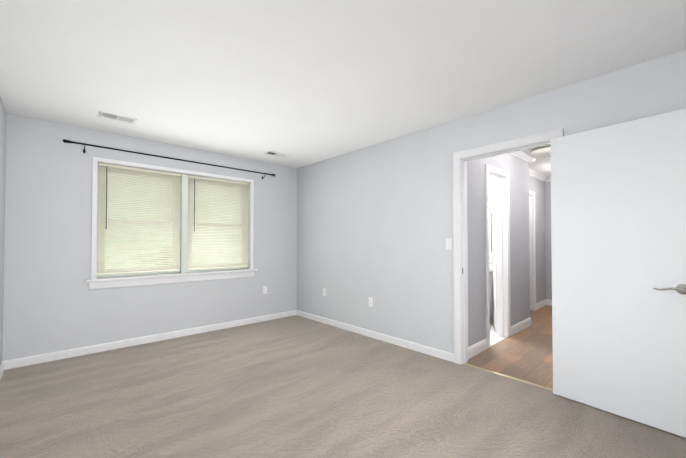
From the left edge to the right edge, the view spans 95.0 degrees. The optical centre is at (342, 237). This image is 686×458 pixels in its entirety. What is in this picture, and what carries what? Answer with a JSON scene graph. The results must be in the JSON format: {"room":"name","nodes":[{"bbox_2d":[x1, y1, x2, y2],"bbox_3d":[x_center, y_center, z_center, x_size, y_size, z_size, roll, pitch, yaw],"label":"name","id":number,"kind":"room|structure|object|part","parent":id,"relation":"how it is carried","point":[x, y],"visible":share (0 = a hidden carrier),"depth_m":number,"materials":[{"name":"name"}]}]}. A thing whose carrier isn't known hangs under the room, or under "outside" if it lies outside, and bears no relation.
{"room":"empty bedroom","nodes":[
{"label":"empty bedroom","id":0,"kind":"room"},
{"bbox_2d":[0,96,6,365],"bbox_3d":[-1.524,0.001,1.058,0.120,2.440,5.120,1,-1,-43],"label":"wall","id":1,"kind":"structure","parent":0,"point":[3,120],"depth_m":2.85,"materials":[{"name":"paint"}]},
{"bbox_2d":[0,360,5,379],"bbox_3d":[-1.515,1.180,1.129,0.014,0.085,5.000,1,-1,-43],"label":"baseboard","id":2,"kind":"structure","parent":1,"relation":"attached to","point":[3,366],"depth_m":2.87,"materials":[{"name":"paint"}]},
{"bbox_2d":[3,113,296,360],"bbox_3d":[-2.050,0.050,4.173,3.560,2.440,0.180,1,-1,-43],"label":"wall","id":3,"kind":"structure","parent":0,"point":[53,302],"depth_m":3.39,"materials":[{"name":"paint"}]},
{"bbox_2d":[6,310,295,369],"bbox_3d":[-1.973,1.227,4.093,3.290,0.085,0.014,1,-1,-43],"label":"baseboard","id":4,"kind":"structure","parent":3,"relation":"attached to","point":[91,349],"depth_m":3.65,"materials":[{"name":"paint"}]},
{"bbox_2d":[63,139,275,289],"bbox_3d":[-2.031,-0.205,4.113,2.462,1.571,0.270,1,-1,-43],"label":"window","id":5,"kind":"structure","parent":3,"relation":"in","point":[182,182],"depth_m":3.95,"materials":[{"name":"paint"}]},
{"bbox_2d":[97,163,180,274],"bbox_3d":[-2.406,-0.201,3.770,0.848,1.241,0.046,1,-1,-43],"label":"window blind","id":6,"kind":"object","parent":5,"relation":"attached to","point":[104,197],"depth_m":3.75,"materials":[{"name":"beige plastic"}]},
{"bbox_3d":[-1.978,-0.942,4.066,2.462,0.100,0.112,1,-1,-43],"label":"curtain rod","id":7,"kind":"part","parent":5,"relation":"part of","materials":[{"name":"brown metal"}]},
{"bbox_2d":[188,175,248,269],"bbox_3d":[-1.718,-0.191,4.402,0.848,1.241,0.046,1,-1,-43],"label":"window blind","id":8,"kind":"object","parent":5,"relation":"attached to","point":[218,180],"depth_m":4.39,"materials":[{"name":"beige plastic"}]},
{"bbox_2d":[263,286,266,293],"bbox_3d":[-1.193,0.810,4.821,0.070,0.114,0.008,1,-1,-43],"label":"outlet","id":9,"kind":"object","parent":3,"relation":"attached to","point":[264,289],"visible":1,"depth_m":4.82,"materials":[{"name":"white plastic"}]},
{"bbox_2d":[0,315,685,457],"bbox_3d":[-0.355,1.280,2.235,3.460,0.080,5.300,1,-1,-43],"label":"floor","id":10,"kind":"structure","parent":0,"point":[296,386],"depth_m":2.29,"materials":[{"name":"carpet"}]},
{"bbox_2d":[0,0,685,167],"bbox_3d":[-0.318,-1.249,2.308,3.560,0.100,5.300,1,-1,-43],"label":"ceiling","id":11,"kind":"structure","parent":0,"point":[300,83],"depth_m":2.15,"materials":[{"name":"paint"}]},
{"bbox_2d":[98,111,137,123],"bbox_3d":[-2.227,-1.182,3.114,0.300,0.009,0.170,1,-1,-43],"label":"ceiling vent","id":12,"kind":"object","parent":11,"relation":"in","point":[112,116],"visible":1,"depth_m":3.10,"materials":[{"name":"silver metal"}]},
{"bbox_2d":[264,151,287,156],"bbox_3d":[-0.941,-1.162,4.404,0.300,0.009,0.150,1,-1,-43],"label":"ceiling vent","id":13,"kind":"object","parent":11,"relation":"in","point":[275,154],"visible":1,"depth_m":4.41,"materials":[{"name":"silver metal"}]},
{"bbox_2d":[297,50,685,352],"bbox_3d":[0.969,0.038,3.430,0.120,2.440,5.000,1,-1,-43],"label":"wall","id":14,"kind":"structure","parent":0,"point":[375,222],"depth_m":3.56,"materials":[{"name":"paint"}]},
{"bbox_2d":[369,297,372,306],"bbox_3d":[0.351,0.823,3.996,0.008,0.114,0.070,1,-1,-43],"label":"outlet","id":15,"kind":"object","parent":14,"relation":"attached to","point":[370,301],"visible":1,"depth_m":3.99,"materials":[{"name":"white plastic"}]},
{"bbox_2d":[296,310,453,361],"bbox_3d":[0.182,1.228,4.168,0.014,0.085,2.780,1,-1,-43],"label":"baseboard","id":16,"kind":"structure","parent":14,"relation":"attached to","point":[445,355],"depth_m":3.81,"materials":[{"name":"paint"}]},
{"bbox_2d":[446,238,451,248],"bbox_3d":[1.080,0.065,3.208,0.016,0.114,0.070,1,-1,-43],"label":"light switch","id":17,"kind":"object","parent":14,"relation":"attached to","point":[448,243],"visible":1,"depth_m":3.21,"materials":[{"name":"white plastic"}]},
{"bbox_2d":[453,128,563,390],"bbox_3d":[1.483,0.197,2.867,0.164,2.105,0.930,1,-1,-43],"label":"door frame","id":18,"kind":"structure","parent":14,"relation":"attached to","point":[460,233],"depth_m":3.12,"materials":[{"name":"paint"}]},
{"bbox_3d":[1.460,1.245,2.830,0.034,0.008,0.780,1,-1,-43],"label":"threshold trim","id":19,"kind":"part","parent":18,"relation":"part of","materials":[{"name":"gold metal"}]},
{"bbox_2d":[550,108,685,437],"bbox_3d":[1.891,0.220,2.192,0.160,2.018,0.781,1,-1,-43],"label":"bedroom door","id":20,"kind":"structure","parent":14,"relation":"in","point":[618,220],"depth_m":2.16,"materials":[{"name":"paint"}]},
{"bbox_2d":[489,177,506,345],"bbox_3d":[1.252,0.049,4.703,2.020,2.620,2.149,1,-1,-43],"label":"bathroom","id":21,"kind":"object","parent":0,"point":[494,338],"depth_m":4.84,"materials":[{"name":"tile"}]},
{"bbox_2d":[489,264,492,320],"bbox_3d":[1.867,0.831,4.952,0.513,0.904,0.795,1,-1,-43],"label":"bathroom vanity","id":22,"kind":"object","parent":21,"relation":"on","point":[491,288],"visible":0.06,"depth_m":4.79,"materials":[{"name":"white wood"}]},
{"bbox_2d":[489,212,492,251],"bbox_3d":[2.042,-0.078,5.069,0.116,0.615,0.680,1,-1,-43],"label":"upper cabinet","id":23,"kind":"object","parent":21,"relation":"attached to","point":[490,230],"visible":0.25,"depth_m":4.81,"materials":[{"name":"white wood"}]},
{"bbox_2d":[489,180,496,333],"bbox_3d":[2.101,0.256,4.355,0.509,2.014,0.314,1,-1,-43],"label":"bathroom door","id":24,"kind":"structure","parent":21,"relation":"attached to","point":[494,260],"depth_m":4.27,"materials":[{"name":"paint"}]},
{"label":"outside","id":25,"kind":"structure","parent":0,"visible":0},
{"bbox_2d":[104,173,241,268],"bbox_3d":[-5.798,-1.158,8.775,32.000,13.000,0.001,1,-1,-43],"label":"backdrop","id":26,"kind":"structure","parent":25,"point":[167,230],"depth_m":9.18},
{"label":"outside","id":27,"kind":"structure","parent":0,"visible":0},
{"bbox_2d":[467,145,552,388],"bbox_3d":[2.898,0.042,4.286,4.080,2.620,1.490,1,-1,-43],"label":"hallway","id":28,"kind":"object","parent":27,"point":[523,350],"visible":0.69,"depth_m":4.02,"materials":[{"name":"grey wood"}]},
{"bbox_3d":[2.482,0.230,4.626,2.680,2.095,0.421,1,-1,-43],"label":"door jamb trim","id":29,"kind":"part","parent":28,"relation":"part of","materials":[{"name":"paint"}]},
{"bbox_2d":[529,195,532,310],"bbox_3d":[3.193,0.272,5.396,0.454,2.016,0.102,1,-1,-43],"label":"door","id":30,"kind":"structure","parent":28,"relation":"attached to","point":[530,247],"depth_m":5.51,"materials":[{"name":"paint"}]},
{"bbox_2d":[531,146,550,158],"bbox_3d":[2.668,-1.097,4.140,0.336,0.146,0.336,1,-1,-43],"label":"hall ceiling light","id":31,"kind":"object","parent":28,"relation":"attached to","point":[542,152],"visible":0.73,"depth_m":4.08,"materials":[{"name":"white glass"}]}
]}

